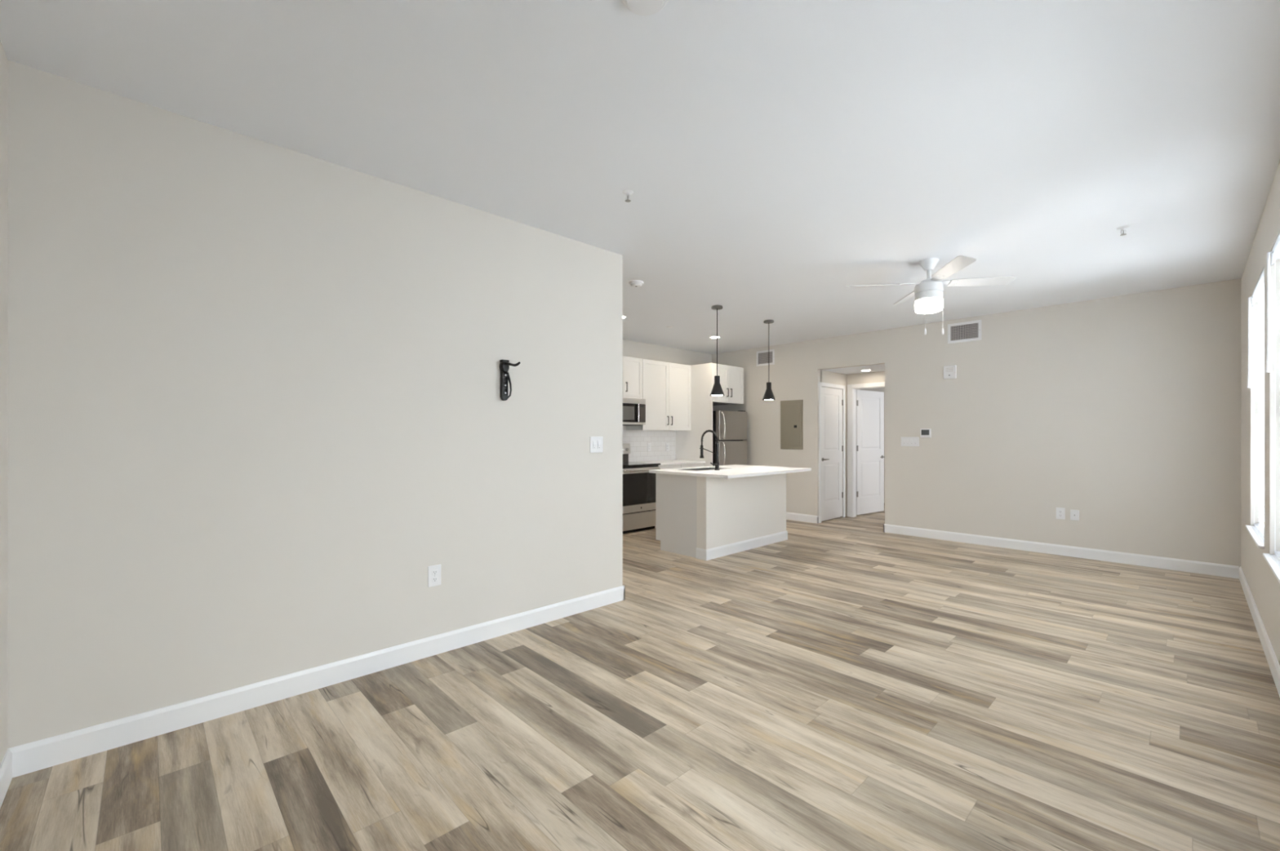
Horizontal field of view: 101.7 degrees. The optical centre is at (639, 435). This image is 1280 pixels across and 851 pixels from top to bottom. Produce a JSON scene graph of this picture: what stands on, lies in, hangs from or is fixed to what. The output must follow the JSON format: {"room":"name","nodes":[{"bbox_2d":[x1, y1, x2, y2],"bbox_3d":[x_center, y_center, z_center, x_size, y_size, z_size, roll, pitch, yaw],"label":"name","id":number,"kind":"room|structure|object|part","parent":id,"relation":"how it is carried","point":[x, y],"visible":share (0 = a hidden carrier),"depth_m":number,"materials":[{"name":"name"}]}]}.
{"room":"empty living room","nodes":[
{"label":"empty living room","id":0,"kind":"room"},
{"bbox_2d":[0,40,7,764],"bbox_3d":[-1.224,-0.063,0.646,0.120,2.740,3.584,0,0,-43],"label":"wall","id":1,"kind":"structure","parent":0,"point":[3,60],"depth_m":1.93,"materials":[{"name":"paint"}]},
{"bbox_2d":[0,749,12,808],"bbox_3d":[-1.226,1.251,0.745,0.013,0.112,3.411,0,0,-43],"label":"baseboard","id":2,"kind":"structure","parent":1,"relation":"attached to","point":[6,766],"depth_m":1.90,"materials":[{"name":"paint"}]},
{"bbox_2d":[7,60,622,748],"bbox_3d":[-1.361,-0.063,3.068,3.254,2.740,0.120,0,0,-43],"label":"wall","id":3,"kind":"structure","parent":0,"point":[253,384],"depth_m":2.53,"materials":[{"name":"paint"}]},
{"bbox_2d":[7,585,625,777],"bbox_3d":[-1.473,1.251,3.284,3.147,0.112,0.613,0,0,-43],"label":"baseboard","id":4,"kind":"structure","parent":3,"relation":"attached to","point":[38,755],"depth_m":2.54,"materials":[{"name":"paint"}]},
{"bbox_2d":[427,564,440,587],"bbox_3d":[-1.225,0.837,3.108,0.078,0.124,0.009,0,0,-43],"label":"power outlet","id":5,"kind":"object","parent":3,"relation":"attached to","point":[433,571],"visible":1,"depth_m":3.10,"materials":[{"name":"white plastic"}]},
{"bbox_2d":[431,569,437,575],"bbox_3d":[-1.223,0.816,3.106,0.034,0.029,0.003,0,0,-43],"label":"receptacle","id":6,"kind":"object","parent":5,"relation":"attached to","point":[434,572],"depth_m":3.10,"materials":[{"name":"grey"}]},
{"bbox_2d":[431,577,437,582],"bbox_3d":[-1.223,0.858,3.106,0.034,0.029,0.003,0,0,-43],"label":"receptacle","id":7,"kind":"object","parent":5,"relation":"attached to","point":[434,580],"depth_m":3.10,"materials":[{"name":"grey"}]},
{"bbox_2d":[499,360,520,400],"bbox_3d":[-0.824,-0.360,3.352,0.076,0.266,0.207,0,0,-43],"label":"wall bracket","id":8,"kind":"object","parent":3,"relation":"attached to","point":[504,365],"visible":1,"depth_m":3.39,"materials":[{"name":"black metal"}]},
{"bbox_3d":[-0.887,-0.321,3.406,0.041,0.188,0.030,0,0,-43],"label":"channel arm","id":9,"kind":"part","parent":8,"relation":"part of","materials":[{"name":"black metal"}]},
{"bbox_2d":[590,436,603,453],"bbox_3d":[-0.328,0.069,3.956,0.122,0.122,0.012,0,0,-43],"label":"light switch","id":10,"kind":"object","parent":3,"relation":"attached to","point":[596,442],"visible":1,"depth_m":3.95,"materials":[{"name":"white plastic"}]},
{"bbox_2d":[0,0,1279,354],"bbox_3d":[0.666,-1.483,4.285,7.870,0.100,6.547,0,0,-43],"label":"ceiling","id":11,"kind":"structure","parent":0,"point":[777,157],"depth_m":2.34,"materials":[{"name":"paint"}]},
{"bbox_2d":[622,189,633,202],"bbox_3d":[-0.071,-1.406,3.066,0.068,0.055,0.068,0,0,-43],"label":"sprinkler","id":12,"kind":"object","parent":11,"relation":"attached to","point":[626,192],"visible":1,"depth_m":3.06,"materials":[{"name":"white plastic"}]},
{"bbox_2d":[628,280,643,287],"bbox_3d":[-0.035,-1.413,4.871,0.136,0.040,0.136,0,0,-43],"label":"smoke detector","id":13,"kind":"object","parent":11,"relation":"attached to","point":[635,283],"visible":1,"depth_m":4.83,"materials":[{"name":"white plastic"}]},
{"bbox_2d":[622,0,668,16],"bbox_3d":[0.016,-1.419,1.687,0.156,0.028,0.156,0,0,-43],"label":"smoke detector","id":14,"kind":"object","parent":11,"relation":"attached to","point":[640,7],"visible":1,"depth_m":1.71,"materials":[{"name":"white plastic"}]},
{"bbox_2d":[709,336,719,338],"bbox_3d":[1.090,-1.430,7.590,0.160,0.006,0.160,0,0,-43],"label":"recessed light","id":15,"kind":"object","parent":11,"relation":"in","point":[711,337],"visible":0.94,"depth_m":7.59,"materials":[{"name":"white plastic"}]},
{"bbox_2d":[709,305,724,396],"bbox_3d":[0.856,-0.937,5.784,0.164,0.992,0.164,0,0,-43],"label":"pendant lamp","id":16,"kind":"object","parent":11,"relation":"hanging from","point":[717,390],"visible":1,"depth_m":5.75,"materials":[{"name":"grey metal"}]},
{"bbox_3d":[0.856,-1.033,5.784,0.008,0.750,0.008,0,0,24],"label":"stem","id":17,"kind":"part","parent":16,"relation":"part of","materials":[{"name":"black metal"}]},
{"bbox_3d":[0.856,-0.553,5.784,0.164,0.224,0.164,0,0,-43],"label":"lamp shade","id":18,"kind":"part","parent":16,"relation":"part of","materials":[{"name":"black metal"}]},
{"bbox_2d":[762,320,775,400],"bbox_3d":[1.607,-0.937,6.503,0.164,0.992,0.164,0,0,-43],"label":"pendant lamp","id":19,"kind":"object","parent":11,"relation":"hanging from","point":[768,395],"visible":1,"depth_m":6.47,"materials":[{"name":"black metal"}]},
{"bbox_3d":[1.607,-1.033,6.503,0.008,0.750,0.008,0,0,-21],"label":"stem","id":20,"kind":"part","parent":19,"relation":"part of","materials":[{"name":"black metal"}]},
{"bbox_3d":[1.607,-0.553,6.503,0.164,0.224,0.164,0,0,-43],"label":"lamp shade","id":21,"kind":"part","parent":19,"relation":"part of","materials":[{"name":"black metal"}]},
{"bbox_2d":[847,255,1015,335],"bbox_3d":[2.369,-1.122,4.272,0.966,0.623,0.966,0,0,-38],"label":"ceiling fan","id":22,"kind":"object","parent":11,"relation":"hanging from","point":[928,295],"visible":1,"depth_m":4.20,"materials":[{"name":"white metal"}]},
{"bbox_3d":[1.974,-1.246,4.318,0.475,0.039,0.128,0,0,7],"label":"blade","id":23,"kind":"part","parent":22,"relation":"part of","materials":[{"name":"white wood"}]},
{"bbox_3d":[2.414,-1.246,4.667,0.128,0.039,0.475,0,0,7],"label":"blade","id":24,"kind":"part","parent":22,"relation":"part of","materials":[{"name":"white wood"}]},
{"bbox_3d":[2.297,-0.993,4.194,0.004,0.265,0.004,0,0,-43],"label":"pull chain","id":25,"kind":"part","parent":22,"relation":"part of","materials":[{"name":"white metal"}]},
{"bbox_3d":[2.323,-1.246,3.877,0.128,0.039,0.475,0,0,7],"label":"blade","id":26,"kind":"part","parent":22,"relation":"part of","materials":[{"name":"white wood"}]},
{"bbox_3d":[2.764,-1.246,4.227,0.475,0.039,0.128,0,0,7],"label":"blade","id":27,"kind":"part","parent":22,"relation":"part of","materials":[{"name":"white wood"}]},
{"bbox_2d":[1116,225,1129,235],"bbox_3d":[3.323,-1.406,3.583,0.068,0.055,0.068,0,0,-43],"label":"sprinkler","id":28,"kind":"object","parent":11,"relation":"attached to","point":[1122,228],"visible":1,"depth_m":3.58,"materials":[{"name":"silver metal"}]},
{"bbox_2d":[0,502,1279,850],"bbox_3d":[1.828,1.307,5.483,11.204,0.001,6.407,0,0,-43],"label":"floor","id":29,"kind":"structure","parent":0,"point":[839,684],"depth_m":2.34,"materials":[{"name":"laminate"}]},
{"bbox_2d":[622,443,660,533],"bbox_3d":[-0.215,0.712,7.271,0.758,1.190,0.737,0,0,-43],"label":"range","id":30,"kind":"object","parent":29,"relation":"on","point":[638,484],"visible":0.48,"depth_m":7.04,"materials":[{"name":"silver metal"}]},
{"bbox_3d":[-0.007,1.151,7.052,0.756,0.212,0.022,0,0,-43],"label":"storage drawer","id":31,"kind":"part","parent":30,"relation":"part of","materials":[{"name":"silver metal"}]},
{"bbox_3d":[0.004,0.718,7.039,0.748,0.422,0.005,0,0,-43],"label":"door glass","id":32,"kind":"part","parent":30,"relation":"part of","materials":[{"name":"black glass"}]},
{"bbox_3d":[-0.006,0.734,7.050,0.756,0.590,0.026,0,0,-43],"label":"oven door","id":33,"kind":"part","parent":30,"relation":"part of","materials":[{"name":"silver metal"}]},
{"bbox_3d":[0.020,0.469,7.023,0.676,0.024,0.054,0,0,-43],"label":"door handle","id":34,"kind":"part","parent":30,"relation":"part of","materials":[{"name":"metal"}]},
{"bbox_2d":[622,462,660,466],"bbox_3d":[-0.212,0.401,7.268,0.758,0.022,0.664,0,0,-43],"label":"cooktop","id":35,"kind":"object","parent":30,"relation":"in","point":[624,464],"depth_m":7.16,"materials":[{"name":"black glass"}]},
{"bbox_2d":[654,463,703,526],"bbox_3d":[0.412,0.868,7.945,1.065,0.878,0.639,0,0,-43],"label":"base cabinet","id":36,"kind":"object","parent":29,"relation":"on","point":[691,465],"visible":0.02,"depth_m":7.74,"materials":[{"name":"white wood"}]},
{"bbox_3d":[0.409,0.511,7.559,0.527,0.152,0.019,0,0,-43],"label":"drawer","id":37,"kind":"part","parent":36,"relation":"part of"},
{"bbox_2d":[640,459,705,466],"bbox_3d":[0.408,0.413,7.947,1.067,0.030,0.635,0,0,-43],"label":"countertop","id":38,"kind":"structure","parent":36,"relation":"on","point":[674,462],"depth_m":7.84,"materials":[{"name":"white stone"}]},
{"bbox_3d":[0.796,0.511,7.925,0.530,0.152,0.019,0,0,-43],"label":"drawer","id":39,"kind":"part","parent":36,"relation":"part of","materials":[{"name":"white wood"}]},
{"bbox_2d":[675,363,712,466],"bbox_3d":[0.848,0.095,8.274,0.018,2.424,0.767,0,0,-43],"label":"cabinet end panel","id":40,"kind":"object","parent":29,"relation":"on","point":[688,443],"visible":0.36,"depth_m":8.18,"materials":[{"name":"white wood"}]},
{"bbox_2d":[655,473,787,560],"bbox_3d":[1.011,0.868,6.263,1.598,0.878,0.762,0,0,-43],"label":"kitchen island","id":41,"kind":"object","parent":29,"relation":"on","point":[704,518],"visible":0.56,"depth_m":5.80,"materials":[{"name":"paint"}]},
{"bbox_3d":[0.402,0.868,5.785,0.018,0.878,0.618,0,0,-43],"label":"panel","id":42,"kind":"part","parent":41,"relation":"part of","materials":[{"name":"white wood"}]},
{"bbox_2d":[648,464,811,479],"bbox_3d":[1.089,0.412,6.143,1.659,0.031,1.116,0,0,-43],"label":"island countertop","id":43,"kind":"structure","parent":41,"relation":"on","point":[735,471],"depth_m":5.81,"materials":[{"name":"white stone"}]},
{"bbox_2d":[679,467,726,471],"bbox_3d":[0.758,0.456,6.208,0.678,0.102,0.368,0,0,-43],"label":"sink","id":44,"kind":"object","parent":43,"relation":"in","point":[704,468],"visible":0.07,"depth_m":6.44,"materials":[{"name":"metal"}]},
{"bbox_2d":[699,430,719,470],"bbox_3d":[0.790,0.163,6.045,0.110,0.468,0.284,0,0,-43],"label":"kitchen faucet","id":45,"kind":"object","parent":43,"relation":"on","point":[717,463],"visible":1,"depth_m":5.99,"materials":[{"name":"black metal"}]},
{"bbox_3d":[1.224,1.251,6.039,1.598,0.112,0.143,0,0,-43],"label":"baseboard","id":46,"kind":"part","parent":41,"relation":"part of","materials":[{"name":"paint"}]},
{"bbox_2d":[712,410,746,466],"bbox_3d":[1.230,0.451,8.515,0.734,1.712,0.883,0,0,-43],"label":"refrigerator","id":47,"kind":"object","parent":29,"relation":"on","point":[730,428],"visible":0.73,"depth_m":8.18,"materials":[{"name":"silver metal"}]},
{"bbox_3d":[1.285,0.309,8.007,0.026,0.417,0.071,0,0,-43],"label":"handle","id":48,"kind":"part","parent":47,"relation":"part of","materials":[{"name":"metal"}]},
{"bbox_3d":[1.285,-0.151,8.007,0.026,0.417,0.071,0,0,-43],"label":"handle","id":49,"kind":"part","parent":47,"relation":"part of","materials":[{"name":"metal"}]},
{"bbox_3d":[1.460,-0.158,8.273,0.734,0.458,0.078,0,0,-43],"label":"freezer door","id":50,"kind":"part","parent":47,"relation":"part of","materials":[{"name":"silver metal"}]},
{"bbox_3d":[1.460,0.667,8.273,0.734,1.160,0.078,0,0,-43],"label":"fridge door","id":51,"kind":"part","parent":47,"relation":"part of","materials":[{"name":"silver metal"}]},
{"bbox_2d":[622,339,711,431],"bbox_3d":[-0.451,-0.063,7.654,4.616,2.740,0.120,0,0,-43],"label":"wall","id":52,"kind":"structure","parent":0,"point":[635,349],"depth_m":8.34,"materials":[{"name":"paint"}]},
{"bbox_2d":[622,355,642,399],"bbox_3d":[-0.347,-0.823,7.410,0.760,0.584,0.378,0,0,-43],"label":"upper cabinet","id":53,"kind":"object","parent":52,"relation":"attached to","point":[632,366],"visible":0.38,"depth_m":7.43,"materials":[{"name":"white wood"}]},
{"bbox_2d":[622,397,645,426],"bbox_3d":[-0.318,-0.336,7.380,0.756,0.382,0.439,0,0,-43],"label":"microwave","id":54,"kind":"object","parent":53,"relation":"attached to","point":[633,409],"visible":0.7,"depth_m":7.36,"materials":[{"name":"grey metal"}]},
{"bbox_3d":[-0.252,-0.319,7.208,0.616,0.259,0.020,0,0,-43],"label":"door","id":55,"kind":"part","parent":54,"relation":"part of","materials":[{"name":"black glass"}]},
{"bbox_3d":[-0.025,-0.318,7.383,0.022,0.250,0.041,0,0,-43],"label":"handle","id":56,"kind":"part","parent":54,"relation":"part of","materials":[{"name":"metal"}]},
{"bbox_3d":[0.024,-0.319,7.469,0.137,0.259,0.020,0,0,-43],"label":"control panel","id":57,"kind":"part","parent":54,"relation":"part of","materials":[{"name":"grey"}]},
{"bbox_2d":[622,430,675,462],"bbox_3d":[-0.193,0.160,7.809,2.132,0.474,0.010,0,0,-43],"label":"tile backsplash","id":58,"kind":"structure","parent":52,"relation":"attached to","point":[638,441],"depth_m":8.15,"materials":[{"name":"white tile"}]},
{"bbox_2d":[647,443,650,451],"bbox_3d":[0.143,0.183,8.114,0.078,0.124,0.009,0,0,-43],"label":"power outlet","id":59,"kind":"object","parent":58,"relation":"attached to","point":[648,444],"visible":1,"depth_m":8.11,"materials":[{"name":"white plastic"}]},
{"bbox_2d":[666,443,669,451],"bbox_3d":[0.444,0.188,8.400,0.078,0.124,0.009,0,0,-43],"label":"power outlet","id":60,"kind":"object","parent":58,"relation":"attached to","point":[667,444],"visible":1,"depth_m":8.40,"materials":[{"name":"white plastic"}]},
{"bbox_2d":[626,359,690,431],"bbox_3d":[0.319,-0.597,8.040,1.068,1.037,0.378,0,0,-43],"label":"upper cabinet","id":61,"kind":"object","parent":52,"relation":"attached to","point":[666,386],"visible":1,"depth_m":7.90,"materials":[{"name":"white wood"}]},
{"bbox_3d":[0.235,-0.596,7.758,0.554,1.035,0.019,0,0,-43],"label":"door","id":62,"kind":"part","parent":61,"relation":"part of","materials":[{"name":"white wood"}]},
{"bbox_3d":[0.622,-0.596,8.124,0.506,1.035,0.019,0,0,-43],"label":"door","id":63,"kind":"part","parent":61,"relation":"part of","materials":[{"name":"white wood"}]},
{"bbox_2d":[712,363,743,405],"bbox_3d":[1.158,-0.817,8.545,0.804,0.596,0.799,0,0,-43],"label":"upper cabinet","id":64,"kind":"object","parent":52,"relation":"attached to","point":[731,378],"visible":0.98,"depth_m":8.30,"materials":[{"name":"white wood"}]},
{"bbox_3d":[1.257,-0.817,8.146,0.396,0.592,0.019,0,0,-43],"label":"door","id":65,"kind":"part","parent":64,"relation":"part of","materials":[{"name":"white wood"}]},
{"bbox_3d":[1.549,-0.817,8.422,0.402,0.592,0.019,0,0,-43],"label":"door","id":66,"kind":"part","parent":64,"relation":"part of","materials":[{"name":"white wood"}]},
{"bbox_2d":[820,369,846,517],"bbox_3d":[2.983,0.161,8.141,0.850,2.292,0.100,0,0,-43],"label":"wall","id":67,"kind":"structure","parent":0,"point":[828,377],"depth_m":8.29,"materials":[{"name":"paint"}]},
{"bbox_2d":[818,382,844,523],"bbox_3d":[2.969,0.254,8.061,0.840,2.105,0.116,0,0,-43],"label":"door","id":68,"kind":"structure","parent":67,"relation":"in","point":[831,401],"depth_m":8.04,"materials":[{"name":"paint"}]},
{"bbox_2d":[822,364,884,374],"bbox_3d":[3.361,-1.025,7.761,0.824,0.080,1.171,0,0,-43],"label":"ceiling","id":69,"kind":"structure","parent":0,"point":[875,368],"depth_m":7.74,"materials":[{"name":"paint"}]},
{"bbox_2d":[846,371,884,517],"bbox_3d":[5.031,-0.063,8.350,2.410,2.740,4.200,0,0,-43],"label":"wall","id":70,"kind":"structure","parent":0,"point":[879,376],"depth_m":8.32,"materials":[{"name":"paint"}]},
{"bbox_2d":[847,382,884,517],"bbox_3d":[3.995,0.245,8.351,0.937,2.123,0.948,0,0,-43],"label":"door","id":71,"kind":"structure","parent":70,"relation":"in","point":[868,456],"depth_m":8.55,"materials":[{"name":"paint"}]},
{"bbox_2d":[711,278,1240,567],"bbox_3d":[3.375,-0.063,7.059,0.120,2.740,6.247,0,0,-43],"label":"wall","id":72,"kind":"structure","parent":0,"point":[1123,412],"depth_m":5.69,"materials":[{"name":"paint"}]},
{"bbox_2d":[756,349,774,366],"bbox_3d":[2.019,-1.250,8.395,0.012,0.242,0.334,0,0,-43],"label":"air vent","id":73,"kind":"object","parent":72,"relation":"in","point":[762,356],"visible":0.95,"depth_m":8.39,"materials":[{"name":"white plastic"}]},
{"bbox_2d":[780,400,803,449],"bbox_3d":[2.339,-0.165,8.048,0.024,0.758,0.385,0,0,-43],"label":"breaker panel","id":74,"kind":"object","parent":72,"relation":"attached to","point":[791,411],"visible":1,"depth_m":8.04,"materials":[{"name":"grey metal"}]},
{"bbox_3d":[2.337,-0.163,8.046,0.006,0.640,0.313,0,0,-43],"label":"door","id":75,"kind":"part","parent":74,"relation":"part of","materials":[{"name":"grey metal"}]},
{"bbox_2d":[901,437,919,446],"bbox_3d":[3.528,0.083,6.802,0.011,0.108,0.210,0,0,-43],"label":"light switch","id":76,"kind":"object","parent":72,"relation":"attached to","point":[905,442],"visible":1,"depth_m":6.80,"materials":[{"name":"white plastic"}]},
{"bbox_2d":[920,429,931,438],"bbox_3d":[3.652,-0.028,6.661,0.026,0.114,0.122,0,0,-43],"label":"thermostat","id":77,"kind":"object","parent":72,"relation":"attached to","point":[923,433],"visible":1,"depth_m":6.65,"materials":[{"name":"white plastic"}]},
{"bbox_2d":[943,365,956,379],"bbox_3d":[3.839,-0.784,6.453,0.041,0.162,0.136,0,0,-43],"label":"fire alarm","id":78,"kind":"object","parent":72,"relation":"attached to","point":[949,371],"visible":1,"depth_m":6.44,"materials":[{"name":"white plastic"}]},
{"bbox_2d":[947,320,981,343],"bbox_3d":[3.953,-1.263,6.353,0.012,0.241,0.361,0,0,-43],"label":"air vent","id":79,"kind":"object","parent":72,"relation":"in","point":[966,331],"visible":1,"depth_m":6.35,"materials":[{"name":"white plastic"}]},
{"bbox_2d":[786,512,1239,578],"bbox_3d":[3.408,1.251,7.016,0.133,0.112,6.114,0,0,-43],"label":"baseboard","id":80,"kind":"structure","parent":72,"relation":"attached to","point":[1192,566],"depth_m":5.65,"materials":[{"name":"paint"}]},
{"bbox_2d":[1056,507,1065,519],"bbox_3d":[4.588,0.852,5.686,0.009,0.124,0.078,0,0,-43],"label":"power outlet","id":81,"kind":"object","parent":72,"relation":"attached to","point":[1060,513],"visible":1,"depth_m":5.68,"materials":[{"name":"white plastic"}]},
{"bbox_2d":[1070,509,1079,520],"bbox_3d":[4.668,0.856,5.596,0.016,0.112,0.074,0,0,-43],"label":"cable plate","id":82,"kind":"object","parent":72,"relation":"attached to","point":[1074,514],"visible":1,"depth_m":5.60,"materials":[{"name":"white plastic"}]},
{"bbox_2d":[1240,160,1279,665],"bbox_3d":[2.766,-0.063,2.069,7.870,2.740,0.160,0,0,-43],"label":"wall","id":83,"kind":"structure","parent":0,"point":[1264,587],"depth_m":3.43,"materials":[{"name":"paint"}]},
{"bbox_2d":[1244,524,1264,549],"bbox_3d":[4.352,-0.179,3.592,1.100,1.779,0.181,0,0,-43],"label":"window sill","id":84,"kind":"structure","parent":83,"relation":"in","point":[1258,539],"depth_m":3.57,"materials":[{"name":"paint"}]},
{"bbox_2d":[1246,268,1264,538],"bbox_3d":[4.322,-0.191,3.624,1.044,1.751,0.093,0,0,-43],"label":"window","id":85,"kind":"structure","parent":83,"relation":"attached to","point":[1258,295],"depth_m":3.82,"materials":[{"name":"white"}]},
{"bbox_3d":[4.335,0.677,3.610,1.044,0.016,0.048,0,0,-43],"label":"rail","id":86,"kind":"part","parent":85,"relation":"part of","materials":[{"name":"white"}]},
{"bbox_2d":[1239,566,1279,697],"bbox_3d":[2.712,1.251,2.136,7.617,0.112,0.013,0,0,-43],"label":"baseboard","id":87,"kind":"structure","parent":83,"relation":"attached to","point":[1271,658],"depth_m":3.23,"materials":[{"name":"paint"}]},
{"bbox_2d":[1262,553,1279,583],"bbox_3d":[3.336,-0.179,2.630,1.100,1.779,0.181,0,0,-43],"label":"window sill","id":88,"kind":"structure","parent":83,"relation":"in","point":[1273,562],"depth_m":2.82,"materials":[{"name":"paint"}]},
{"bbox_2d":[1265,233,1279,560],"bbox_3d":[3.306,-0.191,2.661,1.044,1.751,0.093,0,0,-43],"label":"window","id":89,"kind":"structure","parent":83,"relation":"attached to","point":[1275,253],"depth_m":2.95,"materials":[{"name":"white"}]},
{"bbox_3d":[3.319,0.677,2.647,1.044,0.016,0.048,0,0,-43],"label":"rail","id":90,"kind":"part","parent":89,"relation":"part of","materials":[{"name":"white"}]}
]}

